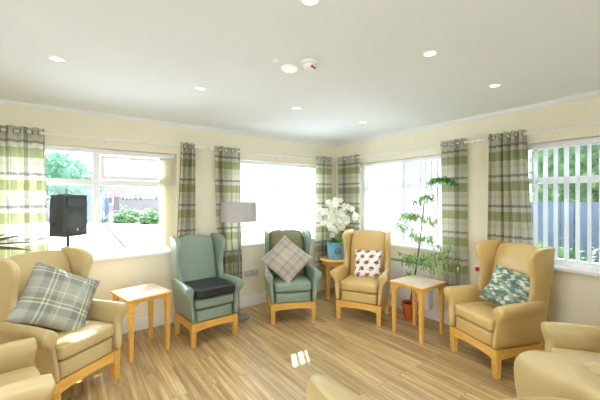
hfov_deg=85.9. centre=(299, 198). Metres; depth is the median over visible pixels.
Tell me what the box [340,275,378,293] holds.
seat cushion
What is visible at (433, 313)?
baseboard
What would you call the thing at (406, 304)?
potted tree
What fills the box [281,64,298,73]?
recessed light
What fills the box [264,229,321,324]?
armchair
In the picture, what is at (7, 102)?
trim
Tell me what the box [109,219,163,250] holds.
path
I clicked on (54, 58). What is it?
recessed light
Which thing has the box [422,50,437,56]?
recessed light
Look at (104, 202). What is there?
fence
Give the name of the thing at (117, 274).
wall
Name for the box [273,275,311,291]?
seat cushion
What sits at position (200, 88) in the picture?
recessed light
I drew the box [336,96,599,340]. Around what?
wall
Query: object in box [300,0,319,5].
recessed light
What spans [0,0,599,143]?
ceiling
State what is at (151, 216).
bush
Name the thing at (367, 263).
cushion
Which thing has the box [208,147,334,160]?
pole
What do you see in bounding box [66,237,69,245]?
speaker stand
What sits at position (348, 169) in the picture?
curtain
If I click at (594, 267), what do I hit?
window
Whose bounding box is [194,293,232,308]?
seat cushion
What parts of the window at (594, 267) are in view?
sill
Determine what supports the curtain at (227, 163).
hanging from the pole at (209, 148)
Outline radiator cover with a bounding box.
[388,257,432,309]
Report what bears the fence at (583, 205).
on the ground at (108, 241)
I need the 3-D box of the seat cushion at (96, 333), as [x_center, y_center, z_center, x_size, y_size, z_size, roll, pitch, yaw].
[-1.779,1.068,2.482,0.456,0.144,0.462,0,0,16]
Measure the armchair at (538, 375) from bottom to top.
1.067 m
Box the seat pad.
[183,277,234,298]
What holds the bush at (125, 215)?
on the lawn at (154, 228)
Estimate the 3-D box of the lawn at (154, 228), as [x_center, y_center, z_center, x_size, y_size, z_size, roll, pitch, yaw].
[-12.458,1.637,26.811,3.490,0.045,33.436,0,0,-27]
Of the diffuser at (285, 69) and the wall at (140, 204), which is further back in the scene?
the wall at (140, 204)
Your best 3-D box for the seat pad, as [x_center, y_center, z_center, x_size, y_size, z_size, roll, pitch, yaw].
[-0.995,0.960,3.490,0.440,0.112,0.450,0,0,-40]
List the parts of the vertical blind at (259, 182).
head rail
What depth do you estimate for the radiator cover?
4.20 m
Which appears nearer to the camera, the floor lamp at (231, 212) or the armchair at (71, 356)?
the armchair at (71, 356)
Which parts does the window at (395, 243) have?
sill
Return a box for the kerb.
[102,221,140,253]
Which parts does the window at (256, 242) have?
sill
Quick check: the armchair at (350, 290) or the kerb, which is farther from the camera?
the kerb
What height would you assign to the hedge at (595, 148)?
3.741 m
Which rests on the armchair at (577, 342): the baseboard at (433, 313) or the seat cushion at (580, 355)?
the seat cushion at (580, 355)
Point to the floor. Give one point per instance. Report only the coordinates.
(264, 360)
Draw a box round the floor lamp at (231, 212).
[220,202,256,321]
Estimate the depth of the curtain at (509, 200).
3.23 m
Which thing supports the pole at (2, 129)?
attached to the wall at (117, 274)
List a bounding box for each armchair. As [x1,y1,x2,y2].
[0,246,128,399]
[0,338,55,399]
[170,233,243,348]
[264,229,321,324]
[306,350,599,399]
[330,229,391,326]
[443,240,555,379]
[541,322,599,376]
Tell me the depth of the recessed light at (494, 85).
2.58 m
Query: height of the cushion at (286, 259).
0.557 m
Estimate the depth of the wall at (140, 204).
27.04 m
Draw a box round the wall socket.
[245,269,257,276]
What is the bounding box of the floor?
[60,288,516,399]
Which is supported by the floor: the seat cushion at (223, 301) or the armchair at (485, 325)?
the armchair at (485, 325)
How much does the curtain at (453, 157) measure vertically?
1.760 m
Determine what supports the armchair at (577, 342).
on the floor
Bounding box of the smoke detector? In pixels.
[301,58,317,69]
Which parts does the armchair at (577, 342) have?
armrest, armrest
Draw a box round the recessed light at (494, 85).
[488,83,501,87]
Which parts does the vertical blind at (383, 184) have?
head rail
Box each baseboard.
[122,279,334,333]
[389,297,544,350]
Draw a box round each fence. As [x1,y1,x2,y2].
[46,197,108,222]
[531,202,598,270]
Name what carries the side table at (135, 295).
on the floor
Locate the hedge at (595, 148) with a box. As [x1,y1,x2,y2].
[529,144,598,248]
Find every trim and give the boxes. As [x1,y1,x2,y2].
[0,99,335,145]
[336,90,599,145]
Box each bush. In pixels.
[102,204,143,223]
[132,206,158,224]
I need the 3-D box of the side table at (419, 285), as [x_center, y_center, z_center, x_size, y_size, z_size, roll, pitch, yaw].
[1.306,1.202,3.568,0.460,0.576,0.420,0,0,-36]
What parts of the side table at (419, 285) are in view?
leg, leg, panel, leg, leg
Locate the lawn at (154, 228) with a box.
[136,223,158,236]
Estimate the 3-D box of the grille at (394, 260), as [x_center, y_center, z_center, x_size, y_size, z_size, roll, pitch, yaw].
[1.399,0.830,4.247,0.078,0.018,0.722,0,0,-36]
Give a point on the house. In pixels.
(126, 192)
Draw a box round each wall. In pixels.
[0,104,335,319]
[113,197,158,218]
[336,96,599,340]
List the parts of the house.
pane, pane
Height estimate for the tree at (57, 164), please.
6.571 m
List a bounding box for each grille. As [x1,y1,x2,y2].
[65,210,86,232]
[391,257,431,266]
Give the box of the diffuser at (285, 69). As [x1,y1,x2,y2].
[283,67,296,72]
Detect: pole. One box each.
[1,128,204,149]
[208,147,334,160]
[336,139,475,160]
[476,122,599,142]
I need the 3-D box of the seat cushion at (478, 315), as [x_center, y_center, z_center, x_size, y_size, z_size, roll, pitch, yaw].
[1.750,1.068,2.960,0.456,0.144,0.462,0,0,-14]
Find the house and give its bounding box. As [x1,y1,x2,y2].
[101,166,158,211]
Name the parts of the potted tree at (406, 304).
pot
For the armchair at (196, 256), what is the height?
1.067 m
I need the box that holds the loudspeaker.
[49,194,86,236]
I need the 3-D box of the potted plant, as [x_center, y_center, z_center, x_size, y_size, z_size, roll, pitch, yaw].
[-2.641,0.838,2.608,0.827,1.304,0.588,0,0,-36]
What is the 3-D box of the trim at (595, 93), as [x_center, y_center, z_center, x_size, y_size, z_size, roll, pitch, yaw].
[2.332,-0.892,3.006,0.035,0.035,5.935,0,0,-36]
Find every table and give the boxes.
[110,283,172,362]
[320,256,343,299]
[389,275,446,343]
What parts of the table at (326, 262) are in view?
leg, leg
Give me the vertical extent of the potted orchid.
0.928 m
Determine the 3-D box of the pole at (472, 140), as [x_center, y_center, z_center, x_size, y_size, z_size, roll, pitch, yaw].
[1.278,-0.608,4.396,0.111,0.085,2.217,0,0,-36]
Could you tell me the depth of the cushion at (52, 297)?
2.43 m
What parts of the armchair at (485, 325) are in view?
leg, armrest, seat, leg, backrest, armrest, leg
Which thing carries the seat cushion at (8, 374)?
on the armchair at (20, 379)
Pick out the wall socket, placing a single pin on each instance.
(249, 273)
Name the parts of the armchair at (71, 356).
armrest, backrest, leg, seat, armrest, leg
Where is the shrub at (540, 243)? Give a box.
[538,236,598,268]
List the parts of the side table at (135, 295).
leg, panel, leg, leg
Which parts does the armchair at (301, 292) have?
leg, armrest, leg, backrest, seat, leg, armrest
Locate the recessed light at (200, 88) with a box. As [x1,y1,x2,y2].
[194,86,205,90]
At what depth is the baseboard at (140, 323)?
3.85 m
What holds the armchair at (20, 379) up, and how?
on the floor
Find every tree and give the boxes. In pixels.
[45,151,91,197]
[86,164,107,197]
[395,175,461,319]
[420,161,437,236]
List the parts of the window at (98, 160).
vent frame, sill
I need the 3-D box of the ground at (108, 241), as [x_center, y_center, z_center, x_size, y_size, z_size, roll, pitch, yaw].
[-6.420,1.710,22.512,90.000,0.100,70.000,0,0,-36]
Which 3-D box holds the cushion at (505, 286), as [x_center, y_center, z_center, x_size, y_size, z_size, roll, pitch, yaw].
[1.865,0.808,2.891,0.231,0.362,0.418,0,0,-26]
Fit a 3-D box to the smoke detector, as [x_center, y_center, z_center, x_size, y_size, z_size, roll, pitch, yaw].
[0.062,-0.886,2.143,0.110,0.046,0.110,0,0,-36]
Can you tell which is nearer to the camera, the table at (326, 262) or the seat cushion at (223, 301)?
the seat cushion at (223, 301)
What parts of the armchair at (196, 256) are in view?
leg, armrest, leg, backrest, seat, armrest, leg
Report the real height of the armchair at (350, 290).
1.067 m
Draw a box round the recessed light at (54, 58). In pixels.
[48,55,65,61]
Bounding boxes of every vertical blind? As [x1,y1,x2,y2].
[45,146,175,246]
[240,161,315,240]
[361,156,442,245]
[527,138,599,266]
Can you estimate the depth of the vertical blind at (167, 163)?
3.85 m
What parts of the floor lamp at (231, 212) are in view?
lamp shade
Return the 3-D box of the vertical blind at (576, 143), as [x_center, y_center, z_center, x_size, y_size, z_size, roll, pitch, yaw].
[2.711,0.030,2.592,0.089,1.100,1.740,0,0,-36]
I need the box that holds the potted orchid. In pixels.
[315,197,358,259]
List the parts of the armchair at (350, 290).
leg, armrest, seat, backrest, leg, armrest, leg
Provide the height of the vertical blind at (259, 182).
1.100 m
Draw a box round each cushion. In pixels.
[0,366,40,385]
[5,262,99,331]
[47,319,113,359]
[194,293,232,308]
[259,235,312,282]
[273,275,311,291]
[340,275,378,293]
[354,250,381,278]
[454,301,498,330]
[478,264,529,305]
[551,348,599,363]
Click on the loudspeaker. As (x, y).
(68, 212)
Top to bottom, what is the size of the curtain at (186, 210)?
1.760 m
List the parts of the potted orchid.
flower, pot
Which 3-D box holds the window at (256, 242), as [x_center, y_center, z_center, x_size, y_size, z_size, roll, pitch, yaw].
[-0.324,0.062,4.830,1.620,1.205,0.195,0,0,-36]
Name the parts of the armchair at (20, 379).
armrest, armrest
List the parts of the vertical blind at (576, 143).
head rail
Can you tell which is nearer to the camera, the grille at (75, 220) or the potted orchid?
the grille at (75, 220)
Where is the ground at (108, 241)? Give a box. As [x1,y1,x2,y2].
[47,206,437,256]
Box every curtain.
[0,124,48,257]
[177,142,194,237]
[214,146,241,278]
[314,156,331,266]
[338,155,359,239]
[440,138,467,286]
[487,129,533,244]
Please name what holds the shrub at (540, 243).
on the ground at (108, 241)
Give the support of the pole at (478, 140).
attached to the wall at (574, 298)
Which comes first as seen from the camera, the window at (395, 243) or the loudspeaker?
the loudspeaker
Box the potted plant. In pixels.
[0,234,32,250]
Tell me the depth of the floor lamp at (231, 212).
3.84 m
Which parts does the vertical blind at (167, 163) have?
head rail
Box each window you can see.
[45,145,174,261]
[240,160,314,246]
[362,155,442,253]
[527,137,599,276]
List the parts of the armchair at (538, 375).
backrest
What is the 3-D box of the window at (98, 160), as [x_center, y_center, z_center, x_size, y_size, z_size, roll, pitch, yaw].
[-2.219,0.062,3.458,1.700,1.205,0.195,0,0,-36]
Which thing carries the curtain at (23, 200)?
hanging from the pole at (2, 129)
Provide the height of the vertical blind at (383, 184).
1.100 m

